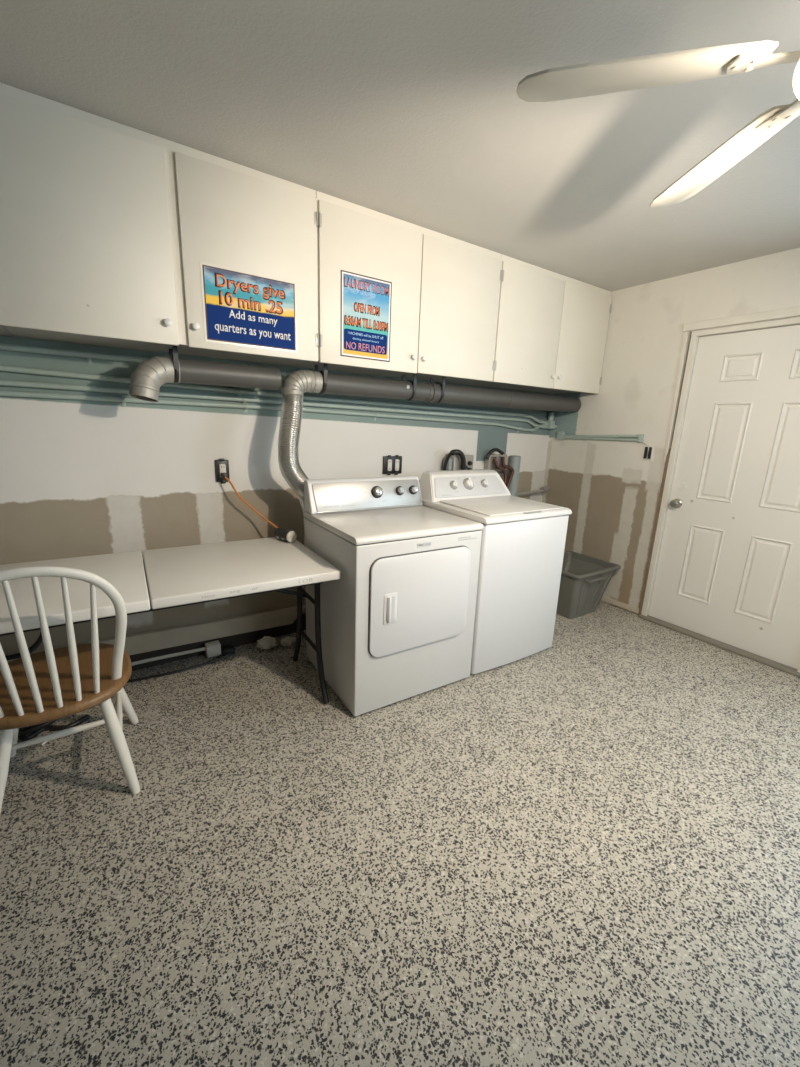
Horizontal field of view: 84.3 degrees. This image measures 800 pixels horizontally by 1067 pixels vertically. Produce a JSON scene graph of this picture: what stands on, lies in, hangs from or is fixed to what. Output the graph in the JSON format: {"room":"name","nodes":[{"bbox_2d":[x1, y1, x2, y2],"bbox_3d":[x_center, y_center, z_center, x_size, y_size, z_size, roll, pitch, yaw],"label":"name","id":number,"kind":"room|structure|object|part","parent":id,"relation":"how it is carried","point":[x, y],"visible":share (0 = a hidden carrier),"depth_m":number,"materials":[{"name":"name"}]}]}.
{"room":"laundry","nodes":[
{"label":"laundry","id":0,"kind":"room"},
{"bbox_2d":[0,335,553,670],"bbox_3d":[-0.760,-0.520,2.716,5.240,2.446,0.120,-7,17,-33],"label":"wall","id":1,"kind":"structure","parent":0,"point":[79,478],"depth_m":2.39,"materials":[{"name":"paint"}]},
{"bbox_2d":[0,325,12,336],"bbox_3d":[-2.043,-1.087,1.300,1.236,0.754,0.472,-7,17,-33],"label":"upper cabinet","id":2,"kind":"object","parent":1,"relation":"attached to","point":[3,332],"visible":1,"depth_m":1.82,"materials":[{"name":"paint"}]},
{"bbox_2d":[0,343,292,376],"bbox_3d":[-0.805,-0.902,2.483,4.550,0.053,0.036,-7,17,-33],"label":"conduit","id":3,"kind":"object","parent":1,"relation":"attached to","point":[3,346],"visible":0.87,"depth_m":2.02,"materials":[{"name":"metal"}]},
{"bbox_2d":[7,605,305,662],"bbox_3d":[-1.692,0.628,2.284,2.539,0.190,0.034,-7,17,-33],"label":"baseboard","id":4,"kind":"structure","parent":1,"relation":"attached to","point":[137,643],"depth_m":2.62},
{"bbox_2d":[0,82,319,365],"bbox_3d":[-1.019,-1.217,1.976,1.239,0.755,0.472,-7,17,-33],"label":"upper cabinet","id":5,"kind":"object","parent":1,"relation":"attached to","point":[107,227],"visible":0.98,"depth_m":1.72,"materials":[{"name":"paint"}]},
{"bbox_3d":[-1.174,-1.121,1.648,0.578,0.716,0.018,-7,17,-33],"label":"door","id":6,"kind":"part","parent":5,"relation":"part of","materials":[{"name":"paint"}]},
{"bbox_3d":[-0.962,-0.875,1.833,0.031,0.031,0.030,-7,17,-33],"label":"knob","id":7,"kind":"part","parent":5,"relation":"part of","materials":[{"name":"white ceramic"}]},
{"bbox_3d":[-0.873,-0.886,1.891,0.031,0.031,0.030,-7,17,-33],"label":"knob","id":8,"kind":"part","parent":5,"relation":"part of","materials":[{"name":"white ceramic"}]},
{"bbox_3d":[-0.653,-1.187,1.991,0.598,0.716,0.018,-7,17,-33],"label":"door","id":9,"kind":"part","parent":5,"relation":"part of","materials":[{"name":"paint"}]},
{"bbox_2d":[200,262,297,352],"bbox_3d":[-0.671,-1.015,2.012,0.423,0.311,0.005,-7,17,-33],"label":"sign","id":10,"kind":"object","parent":5,"relation":"attached to","point":[242,308],"visible":1,"depth_m":2.00,"materials":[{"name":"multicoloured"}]},
{"bbox_3d":[-0.673,-0.943,2.029,0.394,0.138,0.001,-7,17,-33],"label":"navy panel","id":11,"kind":"part","parent":10,"relation":"part of","materials":[{"name":"blue paper"}]},
{"bbox_2d":[131,640,234,665],"bbox_3d":[-1.747,0.776,2.224,1.750,0.086,0.064,-7,17,-33],"label":"pipe","id":12,"kind":"object","parent":1,"relation":"attached to","point":[213,648],"visible":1,"depth_m":2.61,"materials":[{"name":"white plastic"}]},
{"bbox_2d":[215,458,229,482],"bbox_3d":[-1.004,-0.354,2.501,0.072,0.140,0.024,-7,17,-33],"label":"electrical outlet","id":13,"kind":"object","parent":1,"relation":"attached to","point":[221,465],"visible":0.82,"depth_m":2.49,"materials":[{"name":"black plastic"}]},
{"bbox_2d":[219,464,225,477],"bbox_3d":[-1.000,-0.352,2.496,0.034,0.080,0.010,-7,17,-33],"label":"receptacle","id":14,"kind":"object","parent":13,"relation":"attached to","point":[222,467],"depth_m":2.49,"materials":[{"name":"white plastic"}]},
{"bbox_2d":[0,390,547,432],"bbox_3d":[-0.702,-0.697,2.604,4.810,0.124,0.046,-7,17,-33],"label":"conduit","id":15,"kind":"object","parent":1,"relation":"attached to","point":[123,399],"visible":0.98,"depth_m":2.41,"materials":[{"name":"metal"}]},
{"bbox_2d":[0,379,547,428],"bbox_3d":[-0.700,-0.740,2.593,4.810,0.126,0.048,-7,17,-33],"label":"conduit","id":16,"kind":"object","parent":1,"relation":"attached to","point":[15,383],"visible":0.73,"depth_m":2.44,"materials":[{"name":"teal metal"}]},
{"bbox_2d":[0,365,547,423],"bbox_3d":[-0.699,-0.787,2.581,4.810,0.149,0.048,-7,17,-33],"label":"conduit","id":17,"kind":"object","parent":1,"relation":"attached to","point":[6,368],"visible":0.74,"depth_m":2.44,"materials":[{"name":"teal metal"}]},
{"bbox_2d":[382,455,401,474],"bbox_3d":[-0.051,-0.484,3.128,0.156,0.140,0.024,-7,17,-33],"label":"electrical outlet","id":18,"kind":"object","parent":1,"relation":"attached to","point":[391,464],"visible":1,"depth_m":3.12,"materials":[{"name":"black plastic"}]},
{"bbox_2d":[387,459,391,470],"bbox_3d":[-0.073,-0.480,3.105,0.034,0.080,0.010,-7,17,-33],"label":"receptacle","id":19,"kind":"object","parent":18,"relation":"attached to","point":[389,461],"depth_m":3.10,"materials":[{"name":"white plastic"}]},
{"bbox_2d":[395,459,398,470],"bbox_3d":[-0.021,-0.486,3.139,0.034,0.080,0.010,-7,17,-33],"label":"receptacle","id":20,"kind":"object","parent":18,"relation":"attached to","point":[396,460],"depth_m":3.13,"materials":[{"name":"white plastic"}]},
{"bbox_2d":[289,191,502,382],"bbox_3d":[0.002,-1.345,2.650,1.245,0.757,0.472,-7,17,-33],"label":"upper cabinet","id":21,"kind":"object","parent":1,"relation":"attached to","point":[446,289],"visible":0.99,"depth_m":2.48,"materials":[{"name":"paint"}]},
{"bbox_2d":[128,345,580,412],"bbox_3d":[0.140,-0.883,2.829,3.246,0.248,0.180,-7,17,-33],"label":"vent duct","id":22,"kind":"object","parent":21,"relation":"hanging from","point":[147,378],"visible":0.98,"depth_m":2.48,"materials":[{"name":"metal"}]},
{"bbox_2d":[277,370,322,545],"bbox_3d":[-0.554,-0.155,2.562,0.170,1.508,0.337,10,16,31],"label":"flexible duct","id":23,"kind":"object","parent":22,"relation":"attached to","point":[297,383],"visible":0.66,"depth_m":2.36,"materials":[{"name":"metal"}]},
{"bbox_2d":[340,270,391,361],"bbox_3d":[-0.175,-1.131,2.325,0.302,0.401,0.005,-7,17,-33],"label":"sign","id":24,"kind":"object","parent":21,"relation":"attached to","point":[365,329],"visible":1,"depth_m":2.32,"materials":[{"name":"multicoloured paper"}]},
{"bbox_3d":[-0.180,-1.018,2.351,0.262,0.101,0.001,-7,17,-33],"label":"navy panel","id":25,"kind":"part","parent":24,"relation":"part of","materials":[{"name":"blue paper"}]},
{"bbox_3d":[-0.144,-1.251,2.328,0.606,0.718,0.018,-7,17,-33],"label":"door","id":26,"kind":"part","parent":21,"relation":"part of","materials":[{"name":"paint"}]},
{"bbox_3d":[0.365,-1.317,2.664,0.609,0.714,0.018,-7,17,-33],"label":"door","id":27,"kind":"part","parent":21,"relation":"part of","materials":[{"name":"paint"}]},
{"bbox_2d":[443,452,473,469],"bbox_3d":[0.453,-0.533,3.400,0.235,0.170,0.128,-7,17,-33],"label":"box","id":28,"kind":"object","parent":1,"relation":"attached to","point":[454,463],"visible":0.59,"depth_m":3.35,"materials":[{"name":"metal"}]},
{"bbox_3d":[0.359,-0.507,3.363,0.034,0.130,0.075,-7,17,-33],"label":"plate","id":29,"kind":"part","parent":28,"relation":"part of","materials":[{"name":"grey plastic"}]},
{"bbox_2d":[443,449,465,470],"bbox_3d":[0.397,-0.036,3.433,0.181,1.222,0.077,0,14,-6],"label":"hose","id":30,"kind":"object","parent":28,"relation":"attached to","point":[459,453],"visible":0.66,"depth_m":3.29,"materials":[{"name":"black plastic"}]},
{"bbox_2d":[484,448,513,487],"bbox_3d":[0.758,-0.499,3.612,0.400,0.396,0.143,-7,17,-33],"label":"valves","id":31,"kind":"object","parent":1,"relation":"attached to","point":[496,460],"visible":0.7,"depth_m":3.63,"materials":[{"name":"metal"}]},
{"bbox_3d":[0.791,-0.570,3.671,0.210,0.175,0.054,-7,17,-33],"label":"frame","id":32,"kind":"part","parent":31,"relation":"part of","materials":[{"name":"plastic"}]},
{"bbox_2d":[454,254,611,393],"bbox_3d":[1.009,-1.475,3.315,1.211,0.753,0.472,-7,17,-33],"label":"upper cabinet","id":33,"kind":"object","parent":1,"relation":"attached to","point":[552,327],"visible":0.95,"depth_m":3.11,"materials":[{"name":"paint"}]},
{"bbox_3d":[0.881,-1.383,3.004,0.614,0.714,0.018,-7,17,-33],"label":"door","id":34,"kind":"part","parent":33,"relation":"part of","materials":[{"name":"paint"}]},
{"bbox_3d":[1.111,-1.439,3.172,1.200,0.747,0.018,-7,17,-33],"label":"frame","id":35,"kind":"part","parent":33,"relation":"part of","materials":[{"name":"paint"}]},
{"bbox_3d":[1.375,-1.445,3.331,0.568,0.714,0.018,-7,17,-33],"label":"door","id":36,"kind":"part","parent":33,"relation":"part of","materials":[{"name":"paint"}]},
{"bbox_2d":[517,485,549,495],"bbox_3d":[1.177,-0.383,3.962,0.456,0.082,0.058,-7,17,-33],"label":"drain pipe","id":37,"kind":"object","parent":1,"relation":"attached to","point":[546,488],"visible":0.88,"depth_m":4.00,"materials":[{"name":"plastic"}]},
{"bbox_2d":[545,413,556,428],"bbox_3d":[1.345,-0.998,3.921,0.092,0.135,0.082,-7,17,-33],"label":"fitting","id":38,"kind":"object","parent":1,"relation":"attached to","point":[551,423],"visible":0.91,"depth_m":3.89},
{"bbox_2d":[0,601,799,1066],"bbox_3d":[0.370,1.176,1.331,5.240,0.100,4.340,-7,17,-33],"label":"floor","id":39,"kind":"structure","parent":0,"point":[581,850],"depth_m":1.43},
{"bbox_2d":[18,714,89,740],"bbox_3d":[-1.770,0.884,1.891,0.727,0.046,0.131,-7,17,-33],"label":"power cord","id":40,"kind":"object","parent":39,"relation":"on","point":[36,729],"visible":0.71,"depth_m":1.98,"materials":[{"name":"black plastic"}]},
{"bbox_2d":[0,566,139,813],"bbox_3d":[-1.258,0.503,1.610,0.481,0.966,0.611,-7,17,-33],"label":"dining chair","id":41,"kind":"object","parent":39,"relation":"on","point":[51,684],"visible":1,"depth_m":1.48,"materials":[{"name":"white wood"}]},
{"bbox_3d":[-1.314,0.815,1.447,0.043,0.431,0.138,12,17,35],"label":"leg","id":42,"kind":"part","parent":41,"relation":"part of","materials":[{"name":"white paint"}]},
{"bbox_3d":[-1.543,0.729,1.762,0.172,0.434,0.043,7,15,19],"label":"leg","id":43,"kind":"part","parent":41,"relation":"part of","materials":[{"name":"white paint"}]},
{"bbox_3d":[-1.264,0.539,1.625,0.476,0.036,0.504,-7,17,-33],"label":"seat","id":44,"kind":"part","parent":41,"relation":"part of","materials":[{"name":"brown wood"}]},
{"bbox_3d":[-1.042,0.778,1.639,0.112,0.430,0.043,4,14,9],"label":"leg","id":45,"kind":"part","parent":41,"relation":"part of","materials":[{"name":"white paint"}]},
{"bbox_3d":[-1.243,0.694,1.949,0.042,0.433,0.166,4,14,6],"label":"leg","id":46,"kind":"part","parent":41,"relation":"part of","materials":[{"name":"white paint"}]},
{"bbox_2d":[0,537,340,703],"bbox_3d":[-1.134,0.521,2.022,1.550,0.732,0.728,-6,16,-31],"label":"folding table","id":47,"kind":"object","parent":39,"relation":"on","point":[164,578],"visible":0.98,"depth_m":1.93,"materials":[{"name":"white plastic"}]},
{"bbox_2d":[5,632,42,660],"bbox_3d":[-1.572,0.363,1.874,0.148,0.292,0.395,8,15,23],"label":"hanging cable","id":48,"kind":"object","parent":47,"relation":"hanging from","point":[39,640],"visible":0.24,"depth_m":1.85,"materials":[{"name":"black plastic"}]},
{"bbox_3d":[-1.110,0.217,1.955,1.380,0.024,0.625,-6,16,-31],"label":"rail","id":49,"kind":"part","parent":47,"relation":"part of","materials":[{"name":"white plastic"}]},
{"bbox_2d":[221,473,297,538],"bbox_3d":[-0.797,-0.159,2.533,0.433,0.365,0.081,2,14,-1],"label":"extension cord","id":50,"kind":"object","parent":47,"relation":"on","point":[223,475],"visible":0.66,"depth_m":2.50,"materials":[{"name":"plastic"}]},
{"bbox_2d":[274,528,296,542],"bbox_3d":[-0.647,0.009,2.500,0.125,0.066,0.066,13,17,36],"label":"connector","id":51,"kind":"object","parent":47,"relation":"on","point":[287,535],"visible":1,"depth_m":2.47,"materials":[{"name":"black plastic"}]},
{"bbox_3d":[-0.589,0.442,2.523,0.029,0.682,0.134,-6,16,-31],"label":"leg","id":52,"kind":"part","parent":47,"relation":"part of","materials":[{"name":"black paint"}]},
{"bbox_3d":[-0.392,0.526,2.215,0.029,0.682,0.138,-6,16,-31],"label":"leg","id":53,"kind":"part","parent":47,"relation":"part of","materials":[{"name":"black paint"}]},
{"bbox_2d":[127,653,230,682],"bbox_3d":[-1.251,0.764,2.494,0.572,0.027,0.045,-7,17,-33],"label":"power cord","id":54,"kind":"object","parent":39,"relation":"on","point":[228,654],"visible":0.91,"depth_m":2.48,"materials":[{"name":"black plastic"}]},
{"bbox_2d":[257,636,276,649],"bbox_3d":[-0.834,0.685,2.765,0.134,0.080,0.108,-7,17,-33],"label":"paper scrap","id":55,"kind":"object","parent":39,"relation":"on","point":[267,642],"visible":1,"depth_m":2.74,"materials":[{"name":"white paper"}]},
{"bbox_2d":[281,636,295,645],"bbox_3d":[-0.710,0.687,2.818,0.103,0.060,0.085,-3,15,-19],"label":"paper scrap","id":56,"kind":"object","parent":39,"relation":"on","point":[287,641],"visible":1,"depth_m":2.80,"materials":[{"name":"white paper"}]},
{"bbox_2d":[303,476,483,715],"bbox_3d":[-0.056,0.270,2.460,0.742,1.086,0.693,-7,16,-31],"label":"dryer","id":57,"kind":"object","parent":39,"relation":"on","point":[397,624],"visible":0.99,"depth_m":2.23,"materials":[{"name":"white metal"}]},
{"bbox_3d":[-0.170,-0.226,2.565,0.697,0.149,0.056,-7,16,-31],"label":"control panel","id":58,"kind":"part","parent":57,"relation":"part of","materials":[{"name":"silver metal"}]},
{"bbox_3d":[-0.156,-0.146,2.562,0.684,0.008,0.008,-7,16,-31],"label":"panel trim","id":59,"kind":"part","parent":57,"relation":"part of","materials":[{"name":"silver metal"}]},
{"bbox_3d":[-0.133,-0.242,2.579,0.072,0.070,0.035,-7,16,-31],"label":"knob","id":60,"kind":"part","parent":57,"relation":"part of","materials":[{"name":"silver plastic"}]},
{"bbox_3d":[-0.045,0.355,2.086,0.072,0.154,0.003,-7,16,-31],"label":"door handle","id":61,"kind":"part","parent":57,"relation":"part of","materials":[{"name":"white plastic"}]},
{"bbox_3d":[0.112,0.330,2.190,0.588,0.493,0.011,-7,16,-31],"label":"door","id":62,"kind":"part","parent":57,"relation":"part of","materials":[{"name":"white metal"}]},
{"bbox_2d":[419,469,571,673],"bbox_3d":[0.555,0.181,2.856,0.706,1.112,0.674,-7,16,-32],"label":"washing machine","id":63,"kind":"object","parent":39,"relation":"on","point":[523,540],"visible":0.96,"depth_m":2.60,"materials":[{"name":"white metal"}]},
{"bbox_3d":[0.448,-0.323,2.884,0.082,0.074,0.050,-7,16,-32],"label":"knob","id":64,"kind":"part","parent":63,"relation":"part of","materials":[{"name":"white plastic"}]},
{"bbox_3d":[0.464,-0.313,2.897,0.620,0.120,0.075,-7,16,-32],"label":"control panel","id":65,"kind":"part","parent":63,"relation":"part of","materials":[{"name":"grey plastic"}]},
{"bbox_3d":[0.616,-0.178,2.692,0.610,0.014,0.444,-7,16,-32],"label":"lid","id":66,"kind":"part","parent":63,"relation":"part of","materials":[{"name":"white metal"}]},
{"bbox_2d":[507,455,520,496],"bbox_3d":[0.950,-0.085,3.861,0.094,1.174,0.094,-7,17,-33],"label":"standpipe","id":67,"kind":"object","parent":39,"relation":"on","point":[514,461],"visible":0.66,"depth_m":3.72,"materials":[{"name":"grey plastic"}]},
{"bbox_2d":[556,551,620,618],"bbox_3d":[1.394,0.414,3.584,0.574,0.370,0.520,-7,17,-33],"label":"storage bin","id":68,"kind":"object","parent":39,"relation":"on","point":[585,579],"visible":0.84,"depth_m":3.41,"materials":[{"name":"grey plastic"}]},
{"bbox_3d":[1.471,0.343,3.322,0.231,0.020,0.045,-7,17,-33],"label":"handle","id":69,"kind":"part","parent":68,"relation":"part of","materials":[{"name":"grey plastic"}]},
{"bbox_2d":[0,0,799,291],"bbox_3d":[0.460,-1.294,0.720,5.240,0.100,4.340,-7,17,-33],"label":"ceiling","id":70,"kind":"structure","parent":0,"point":[411,111],"depth_m":1.50,"materials":[{"name":"white paint"}]},
{"bbox_2d":[516,40,799,207],"bbox_3d":[0.951,-1.008,0.806,1.272,0.460,1.245,-7,17,-33],"label":"ceiling fan","id":71,"kind":"object","parent":70,"relation":"hanging from","point":[668,68],"visible":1,"depth_m":0.96,"materials":[{"name":"white wood"}]},
{"bbox_3d":[0.503,-0.985,0.948,0.493,0.033,0.138,6,14,14],"label":"blade","id":72,"kind":"part","parent":71,"relation":"part of","materials":[{"name":"white wood"}]},
{"bbox_3d":[0.895,-1.048,1.258,0.138,0.033,0.493,1,14,-3],"label":"blade","id":73,"kind":"part","parent":71,"relation":"part of","materials":[{"name":"white wood"}]},
{"bbox_3d":[0.792,-0.859,0.812,0.092,0.099,0.104,-7,17,-33],"label":"lamp shade","id":74,"kind":"part","parent":71,"relation":"part of","materials":[{"name":"white glass"}]},
{"bbox_2d":[542,248,799,614],"bbox_3d":[2.539,-0.328,2.428,0.120,2.446,4.100,-7,17,-33],"label":"wall","id":75,"kind":"structure","parent":0,"point":[611,492],"depth_m":3.37,"materials":[{"name":"paint"}]},
{"bbox_2d":[556,431,643,442],"bbox_3d":[1.606,-0.789,3.614,0.032,0.075,0.758,-7,17,-33],"label":"surface raceway","id":76,"kind":"object","parent":75,"relation":"attached to","point":[560,435],"visible":1,"depth_m":3.56,"materials":[{"name":"beige plastic"}]},
{"bbox_2d":[601,596,638,613],"bbox_3d":[1.600,0.502,3.892,0.010,0.043,1.030,-7,17,-33],"label":"baseboard","id":77,"kind":"structure","parent":75,"relation":"attached to","point":[606,599],"depth_m":3.60,"materials":[{"name":"beige wood"}]},
{"bbox_2d":[643,441,653,459],"bbox_3d":[1.844,-0.619,3.301,0.016,0.133,0.080,-7,17,-33],"label":"wall switch","id":78,"kind":"object","parent":75,"relation":"attached to","point":[648,450],"visible":1,"depth_m":3.29,"materials":[{"name":"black plastic"}]},
{"bbox_2d":[638,448,670,614],"bbox_3d":[1.932,0.015,3.340,0.062,1.299,0.021,-7,17,-33],"label":"trim","id":79,"kind":"structure","parent":75,"relation":"attached to","point":[668,453],"depth_m":3.31,"materials":[{"name":"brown wood"}]},
{"bbox_2d":[663,331,687,461],"bbox_3d":[1.933,-0.947,3.107,0.012,0.878,0.034,-7,17,-33],"label":"trim","id":80,"kind":"structure","parent":75,"relation":"attached to","point":[685,336],"depth_m":3.08,"materials":[{"name":"paint"}]},
{"bbox_2d":[671,333,691,444],"bbox_3d":[2.005,-0.946,3.129,0.070,0.870,0.021,-7,17,-33],"label":"trim","id":81,"kind":"structure","parent":75,"relation":"attached to","point":[691,333],"depth_m":3.10,"materials":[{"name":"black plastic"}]},
{"bbox_2d":[638,614,799,677],"bbox_3d":[2.204,0.747,3.093,0.165,0.018,1.002,-7,17,-33],"label":"threshold","id":82,"kind":"object","parent":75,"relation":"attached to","point":[733,649],"depth_m":2.99,"materials":[{"name":"white wood"}]},
{"bbox_2d":[641,317,799,672],"bbox_3d":[2.253,-0.252,2.856,0.122,2.072,0.995,-7,17,-33],"label":"trim","id":83,"kind":"structure","parent":75,"relation":"attached to","point":[695,335],"depth_m":3.10,"materials":[{"name":"paint"}]},
{"bbox_2d":[648,325,799,668],"bbox_3d":[2.218,-0.239,2.836,0.110,2.015,0.914,-7,17,-33],"label":"door","id":84,"kind":"structure","parent":75,"relation":"in","point":[728,571],"depth_m":2.88,"materials":[{"name":"paint"}]},
{"bbox_3d":[1.974,-0.215,3.171,0.068,0.066,0.066,-7,17,-33],"label":"knob","id":85,"kind":"part","parent":84,"relation":"part of","materials":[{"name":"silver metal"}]},
{"bbox_2d":[683,306,799,331],"bbox_3d":[2.206,-0.272,2.816,0.020,2.128,1.119,-7,17,-33],"label":"trim","id":86,"kind":"structure","parent":75,"relation":"attached to","point":[793,311],"depth_m":2.72,"materials":[{"name":"paint"}]}
]}

